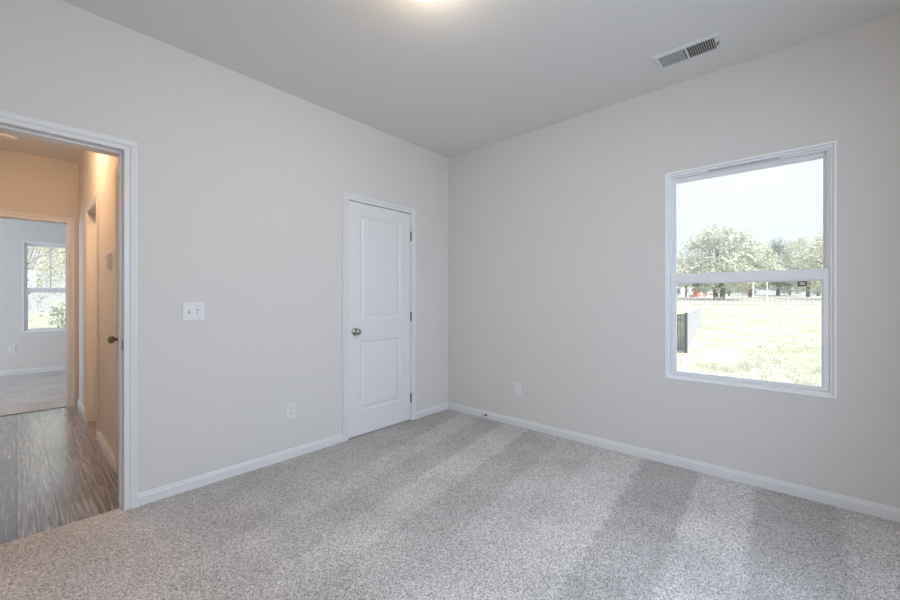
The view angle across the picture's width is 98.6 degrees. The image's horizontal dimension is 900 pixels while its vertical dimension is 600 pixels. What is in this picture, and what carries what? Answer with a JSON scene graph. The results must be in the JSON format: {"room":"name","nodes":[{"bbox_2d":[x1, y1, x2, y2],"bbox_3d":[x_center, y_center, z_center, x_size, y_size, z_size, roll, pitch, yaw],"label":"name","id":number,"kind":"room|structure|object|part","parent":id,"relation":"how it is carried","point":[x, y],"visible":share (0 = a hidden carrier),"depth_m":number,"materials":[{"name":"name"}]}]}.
{"room":"empty bedroom","nodes":[
{"label":"empty bedroom","id":0,"kind":"room"},
{"bbox_2d":[0,218,64,370],"bbox_3d":[-7.219,-0.175,5.945,0.140,2.740,4.400,0,0,42],"label":"wall","id":1,"kind":"structure","parent":0,"point":[45,348],"depth_m":6.19,"materials":[{"name":"paint"}]},
{"bbox_2d":[9,345,15,352],"bbox_3d":[-6.946,0.777,6.139,0.009,0.117,0.074,0,0,42],"label":"wall outlet","id":2,"kind":"object","parent":1,"relation":"attached to","point":[12,348],"visible":1,"depth_m":6.14,"materials":[{"name":"white plastic"}]},
{"bbox_2d":[0,365,64,375],"bbox_3d":[-7.161,1.150,5.894,0.014,0.082,4.400,0,0,42],"label":"baseboard","id":3,"kind":"structure","parent":1,"relation":"attached to","point":[62,367],"depth_m":6.29,"materials":[{"name":"paint"}]},
{"bbox_2d":[23,241,64,331],"bbox_3d":[-6.620,-0.215,6.596,0.118,1.470,0.892,0,0,42],"label":"window","id":4,"kind":"structure","parent":1,"relation":"in","point":[26,290],"depth_m":6.31,"materials":[{"name":"plastic"}]},
{"bbox_3d":[-6.612,0.146,6.589,0.038,0.692,0.830,0,0,42],"label":"sash","id":5,"kind":"part","parent":4,"relation":"part of","materials":[{"name":"plastic"}]},
{"bbox_3d":[-6.640,-0.524,6.614,0.032,0.788,0.830,0,0,42],"label":"sash","id":6,"kind":"part","parent":4,"relation":"part of","materials":[{"name":"glass"}]},
{"bbox_2d":[0,148,78,405],"bbox_3d":[-4.799,-0.175,3.791,0.120,2.740,4.400,0,0,42],"label":"wall","id":7,"kind":"structure","parent":0,"point":[29,183],"depth_m":4.18,"materials":[{"name":"paint"}]},
{"bbox_2d":[0,406,66,416],"bbox_3d":[-4.554,1.191,4.028,0.026,0.008,0.810,0,0,42],"label":"trim","id":8,"kind":"structure","parent":7,"relation":"attached to","point":[63,406],"depth_m":4.13,"materials":[{"name":"wood"}]},
{"bbox_2d":[0,210,74,406],"bbox_3d":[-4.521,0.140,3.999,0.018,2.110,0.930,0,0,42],"label":"trim","id":9,"kind":"structure","parent":7,"relation":"attached to","point":[70,222],"depth_m":4.31,"materials":[{"name":"paint"}]},
{"bbox_2d":[79,151,117,452],"bbox_3d":[-3.018,-0.175,3.401,3.060,2.740,0.115,0,0,42],"label":"wall","id":10,"kind":"structure","parent":0,"point":[96,170],"depth_m":3.14,"materials":[{"name":"paint"}]},
{"bbox_2d":[77,399,84,418],"bbox_3d":[-3.904,1.154,4.104,0.800,0.082,0.014,0,0,42],"label":"baseboard","id":11,"kind":"structure","parent":10,"relation":"attached to","point":[80,406],"depth_m":4.11,"materials":[{"name":"paint"}]},
{"bbox_2d":[88,204,95,420],"bbox_3d":[-3.264,0.161,3.620,0.716,2.068,0.115,0,0,42],"label":"door","id":12,"kind":"structure","parent":10,"relation":"attached to","point":[92,213],"depth_m":3.82,"materials":[{"name":"paint"}]},
{"bbox_2d":[85,193,98,439],"bbox_3d":[-3.308,0.140,3.571,0.800,2.110,0.018,0,0,42],"label":"trim","id":13,"kind":"structure","parent":10,"relation":"attached to","point":[95,200],"depth_m":3.33,"materials":[{"name":"paint"}]},
{"bbox_2d":[97,430,113,468],"bbox_3d":[-2.670,1.154,3.005,0.905,0.082,0.014,0,0,42],"label":"baseboard","id":14,"kind":"structure","parent":10,"relation":"attached to","point":[102,442],"depth_m":2.98,"materials":[{"name":"paint"}]},
{"bbox_2d":[105,252,111,269],"bbox_3d":[-2.544,-0.292,2.880,0.124,0.124,0.032,0,0,42],"label":"thermostat","id":15,"kind":"object","parent":10,"relation":"attached to","point":[108,257],"visible":1,"depth_m":2.85,"materials":[{"name":"white plastic"}]},
{"bbox_2d":[107,335,117,343],"bbox_3d":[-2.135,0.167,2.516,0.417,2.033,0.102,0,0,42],"label":"door knob","id":16,"kind":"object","parent":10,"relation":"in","point":[110,339],"depth_m":2.58,"materials":[{"name":"metal"}]},
{"bbox_2d":[114,165,117,472],"bbox_3d":[-2.130,0.140,2.522,0.545,2.110,0.018,0,0,42],"label":"trim","id":17,"kind":"structure","parent":10,"relation":"attached to","point":[116,168],"depth_m":2.67,"materials":[{"name":"paint"}]},
{"bbox_2d":[0,0,447,492],"bbox_3d":[-1.365,-0.175,2.836,0.160,2.740,3.860,0,0,42],"label":"wall","id":18,"kind":"structure","parent":0,"point":[242,179],"depth_m":2.56,"materials":[{"name":"paint"}]},
{"bbox_2d":[0,109,137,510],"bbox_3d":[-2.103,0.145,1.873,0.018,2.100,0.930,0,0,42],"label":"trim","id":19,"kind":"structure","parent":18,"relation":"attached to","point":[130,148],"depth_m":2.19,"materials":[{"name":"paint"}]},
{"bbox_2d":[182,302,203,320],"bbox_3d":[-1.609,0.072,2.428,0.018,0.118,0.120,0,0,42],"label":"light switch","id":20,"kind":"object","parent":18,"relation":"attached to","point":[191,311],"visible":1,"depth_m":2.43,"materials":[{"name":"white plastic"}]},
{"bbox_2d":[138,433,342,505],"bbox_3d":[-1.347,1.154,2.726,0.014,0.082,1.349,0,0,42],"label":"baseboard","id":21,"kind":"structure","parent":18,"relation":"attached to","point":[165,491],"depth_m":2.59,"materials":[{"name":"paint"}]},
{"bbox_2d":[286,402,295,418],"bbox_3d":[-1.193,0.829,2.902,0.009,0.117,0.074,0,0,42],"label":"wall outlet","id":22,"kind":"object","parent":18,"relation":"attached to","point":[290,407],"visible":1,"depth_m":2.90,"materials":[{"name":"white plastic"}]},
{"bbox_2d":[342,191,415,441],"bbox_3d":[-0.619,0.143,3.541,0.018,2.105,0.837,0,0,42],"label":"trim","id":23,"kind":"structure","parent":18,"relation":"attached to","point":[346,196],"depth_m":3.27,"materials":[{"name":"paint"}]},
{"bbox_2d":[349,201,411,437],"bbox_3d":[-0.608,0.165,3.542,0.102,2.019,0.724,0,0,42],"label":"door","id":24,"kind":"structure","parent":18,"relation":"in","point":[380,395],"depth_m":3.52,"materials":[{"name":"paint"}]},
{"bbox_3d":[-0.792,0.271,3.308,0.067,0.066,0.066,0,0,42],"label":"knob","id":25,"kind":"part","parent":24,"relation":"part of","materials":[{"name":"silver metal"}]},
{"bbox_2d":[416,402,447,418],"bbox_3d":[-0.179,1.154,4.037,0.014,0.082,0.489,0,0,42],"label":"baseboard","id":26,"kind":"structure","parent":18,"relation":"attached to","point":[431,410],"depth_m":4.01,"materials":[{"name":"paint"}]},
{"bbox_2d":[0,370,899,599],"bbox_3d":[-2.975,1.270,3.005,10.510,0.171,6.050,0,0,42],"label":"floor","id":27,"kind":"structure","parent":0,"point":[447,504],"depth_m":2.01,"materials":[{"name":"carpet"}]},
{"bbox_2d":[0,0,899,162],"bbox_3d":[-2.975,-1.620,3.005,10.510,0.150,6.050,0,0,42],"label":"ceiling","id":28,"kind":"structure","parent":0,"point":[445,78],"depth_m":2.37,"materials":[{"name":"paint"}]},
{"bbox_2d":[0,133,18,140],"bbox_3d":[-4.130,-1.524,3.610,0.144,0.041,0.144,0,0,42],"label":"smoke detector","id":29,"kind":"object","parent":28,"relation":"attached to","point":[2,135],"visible":0.89,"depth_m":3.59,"materials":[{"name":"white plastic"}]},
{"bbox_2d":[652,32,723,70],"bbox_3d":[1.479,-1.534,2.413,0.360,0.022,0.184,0,0,42],"label":"ceiling vent","id":30,"kind":"object","parent":28,"relation":"in","point":[713,42],"visible":1,"depth_m":2.40,"materials":[{"name":"metal"}]},
{"bbox_2d":[448,11,899,507],"bbox_3d":[1.003,-0.175,3.413,5.010,2.740,0.150,0,0,42],"label":"wall","id":31,"kind":"structure","parent":0,"point":[556,232],"depth_m":2.84,"materials":[{"name":"paint"}]},
{"bbox_2d":[515,383,521,395],"bbox_3d":[0.638,0.839,3.631,0.074,0.117,0.009,0,0,42],"label":"wall outlet","id":32,"kind":"object","parent":31,"relation":"attached to","point":[518,387],"visible":1,"depth_m":3.62,"materials":[{"name":"white plastic"}]},
{"bbox_2d":[448,402,899,522],"bbox_3d":[1.341,1.154,3.003,3.660,0.082,0.014,0,0,42],"label":"baseboard","id":33,"kind":"structure","parent":31,"relation":"attached to","point":[825,497],"depth_m":2.62,"materials":[{"name":"paint"}]},
{"bbox_2d":[665,140,836,397],"bbox_3d":[1.932,-0.176,2.561,0.881,1.482,0.118,0,0,42],"label":"window","id":34,"kind":"structure","parent":31,"relation":"in","point":[827,151],"depth_m":2.44,"materials":[{"name":"plastic"}]},
{"bbox_3d":[1.949,-0.501,2.580,0.819,0.768,0.032,0,0,42],"label":"sash","id":35,"kind":"part","parent":34,"relation":"part of","materials":[{"name":"glass"}]},
{"bbox_3d":[1.925,0.175,2.552,0.819,0.724,0.038,0,0,42],"label":"sash","id":36,"kind":"part","parent":34,"relation":"part of","materials":[{"name":"plastic"}]},
{"label":"outside","id":37,"kind":"structure","parent":0,"visible":0},
{"bbox_2d":[45,295,820,385],"bbox_3d":[45.491,-0.948,77.911,170.000,5.367,170.000,0,0,42],"label":"ground","id":38,"kind":"structure","parent":37,"point":[717,342],"depth_m":19.25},
{"bbox_2d":[27,246,64,296],"bbox_3d":[-23.732,-3.215,27.244,9.360,9.783,8.868,0,0,42],"label":"tree","id":39,"kind":"object","parent":38,"relation":"on","point":[47,248],"visible":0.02,"depth_m":24.58,"materials":[{"name":"green plant"}]},
{"bbox_2d":[677,313,687,352],"bbox_3d":[6.788,1.105,12.300,1.966,1.380,0.076,0,0,-19],"label":"metal fence","id":40,"kind":"object","parent":38,"relation":"on","point":[685,315],"visible":0.24,"depth_m":12.55,"materials":[{"name":"black metal"}]},
{"bbox_3d":[7.684,1.105,12.600,0.076,1.380,0.076,0,0,-19],"label":"post","id":41,"kind":"part","parent":40,"relation":"part of","materials":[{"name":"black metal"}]},
{"bbox_2d":[677,284,692,296],"bbox_3d":[58.291,-3.120,103.500,12.506,5.250,12.342,0,0,42],"label":"house","id":42,"kind":"structure","parent":38,"relation":"on","point":[680,292],"depth_m":100.00,"materials":[{"name":"white"}]},
{"bbox_2d":[688,307,701,345],"bbox_3d":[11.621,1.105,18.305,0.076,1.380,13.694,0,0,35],"label":"picket fence","id":43,"kind":"object","parent":38,"relation":"on","point":[694,316],"visible":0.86,"depth_m":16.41,"materials":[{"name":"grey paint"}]},
{"bbox_3d":[9.034,1.105,14.575,0.076,1.380,0.076,0,0,35],"label":"post","id":44,"kind":"part","parent":43,"relation":"part of","materials":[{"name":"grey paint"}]},
{"bbox_3d":[10.328,1.105,16.440,0.076,1.380,0.076,0,0,35],"label":"post","id":45,"kind":"part","parent":43,"relation":"part of","materials":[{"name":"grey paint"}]},
{"bbox_2d":[691,287,706,296],"bbox_3d":[63.035,-1.830,97.900,3.820,2.850,3.804,0,0,42],"label":"outbuilding","id":46,"kind":"structure","parent":38,"relation":"on","point":[696,293],"depth_m":97.00,"materials":[{"name":"red paint"}]},
{"bbox_2d":[677,223,770,299],"bbox_3d":[52.651,-7.612,75.859,15.879,15.743,16.183,0,0,42],"label":"oak tree","id":47,"kind":"object","parent":38,"relation":"on","point":[704,262],"visible":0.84,"depth_m":73.75,"materials":[{"name":"green plant"}]},
{"bbox_2d":[718,286,740,295],"bbox_3d":[83.486,-3.445,116.231,6.775,4.940,7.010,0,0,42],"label":"bush","id":48,"kind":"object","parent":38,"relation":"on","point":[730,290],"visible":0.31,"depth_m":114.71,"materials":[{"name":"green plant"}]},
{"bbox_2d":[677,315,820,385],"bbox_3d":[15.746,1.433,21.564,11.812,0.584,38.995,0,0,42],"label":"grass","id":49,"kind":"structure","parent":38,"relation":"on","point":[739,366],"depth_m":10.28,"materials":[{"name":"green plant"}]},
{"bbox_2d":[677,297,820,302],"bbox_3d":[49.504,0.020,62.000,21.899,1.050,19.507,0,0,42],"label":"rail fence","id":50,"kind":"object","parent":38,"relation":"on","point":[678,300],"visible":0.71,"depth_m":61.96,"materials":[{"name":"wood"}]},
{"bbox_3d":[49.504,0.095,62.000,29.158,0.079,0.073,0,0,0],"label":"rail","id":51,"kind":"part","parent":50,"relation":"part of","materials":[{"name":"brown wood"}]},
{"bbox_2d":[752,282,753,299],"bbox_3d":[58.721,-1.655,75.000,0.425,3.620,0.425,0,0,42],"label":"pole","id":52,"kind":"object","parent":38,"relation":"on","point":[752,282],"visible":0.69,"depth_m":74.95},
{"bbox_2d":[740,284,769,294],"bbox_3d":[105.033,-4.507,134.005,8.789,5.985,7.274,0,0,42],"label":"bush","id":53,"kind":"object","parent":38,"relation":"on","point":[742,290],"visible":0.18,"depth_m":135.24,"materials":[{"name":"green plant"}]},
{"bbox_2d":[766,282,767,299],"bbox_3d":[61.434,-1.655,75.000,0.425,3.620,0.425,0,0,42],"label":"pole","id":54,"kind":"object","parent":38,"relation":"on","point":[766,282],"visible":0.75,"depth_m":74.92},
{"bbox_2d":[747,237,814,295],"bbox_3d":[103.241,-10.392,122.402,17.763,18.475,18.584,0,0,42],"label":"oak tree","id":55,"kind":"object","parent":38,"relation":"on","point":[777,247],"visible":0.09,"depth_m":120.14,"materials":[{"name":"green plant"}]},
{"bbox_2d":[772,282,802,294],"bbox_3d":[113.955,-3.925,130.318,8.731,5.061,7.813,0,0,42],"label":"bush","id":56,"kind":"object","parent":38,"relation":"on","point":[782,289],"visible":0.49,"depth_m":129.18,"materials":[{"name":"green plant"}]},
{"bbox_2d":[773,236,822,296],"bbox_3d":[91.629,-8.519,98.589,14.695,16.109,14.166,0,0,42],"label":"oak tree","id":57,"kind":"object","parent":38,"relation":"on","point":[788,265],"visible":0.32,"depth_m":99.54,"materials":[{"name":"green plant"}]},
{"bbox_2d":[790,231,822,291],"bbox_3d":[77.148,-7.714,76.066,15.567,15.878,14.325,0,0,42],"label":"oak tree","id":58,"kind":"object","parent":38,"relation":"on","point":[817,243],"visible":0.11,"depth_m":78.01,"materials":[{"name":"green plant"}]},
{"bbox_2d":[800,286,820,295],"bbox_3d":[112.441,-3.545,118.213,8.252,5.136,7.943,0,0,42],"label":"bush","id":59,"kind":"object","parent":38,"relation":"on","point":[818,293],"visible":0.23,"depth_m":117.95,"materials":[{"name":"green plant"}]},
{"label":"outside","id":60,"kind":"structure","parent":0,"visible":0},
{"bbox_2d":[28,312,64,328],"bbox_3d":[-37.378,1.545,17.530,60.000,0.001,30.200,0,0,42],"label":"ground","id":61,"kind":"structure","parent":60,"point":[37,321],"depth_m":29.17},
{"bbox_2d":[27,246,64,320],"bbox_3d":[-19.932,-2.430,17.914,7.819,8.351,8.173,0,0,-26],"label":"tree","id":62,"kind":"object","parent":61,"relation":"on","point":[60,260],"visible":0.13,"depth_m":17.82,"materials":[{"name":"green plant"}]},
{"bbox_2d":[44,299,64,327],"bbox_3d":[-10.538,0.714,11.185,1.612,2.063,1.669,0,0,42],"label":"shrub","id":63,"kind":"object","parent":61,"relation":"on","point":[55,308],"visible":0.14,"depth_m":10.65,"materials":[{"name":"green plant"}]},
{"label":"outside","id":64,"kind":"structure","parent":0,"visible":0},
{"bbox_2d":[677,303,820,303],"bbox_3d":[45.852,0.534,57.518,23.161,0.179,27.263,0,0,42],"label":"ground","id":65,"kind":"structure","parent":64,"point":[677,303],"depth_m":57.48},
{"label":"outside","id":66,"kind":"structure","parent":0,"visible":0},
{"bbox_2d":[677,297,820,297],"bbox_3d":[72.784,-0.490,91.277,36.671,0.270,42.613,0,0,42],"label":"ground","id":67,"kind":"structure","parent":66,"point":[677,297],"depth_m":94.54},
{"bbox_2d":[677,255,695,297],"bbox_3d":[56.636,-5.573,93.169,7.673,10.577,7.438,0,0,42],"label":"oak tree","id":68,"kind":"object","parent":67,"relation":"on","point":[680,261],"visible":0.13,"depth_m":92.92,"materials":[{"name":"green plant"}]},
{"bbox_2d":[723,237,785,297],"bbox_3d":[72.027,-7.781,92.988,13.545,14.993,11.938,0,0,42],"label":"oak tree","id":69,"kind":"object","parent":67,"relation":"on","point":[764,263],"visible":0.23,"depth_m":90.14,"materials":[{"name":"green plant"}]}
]}

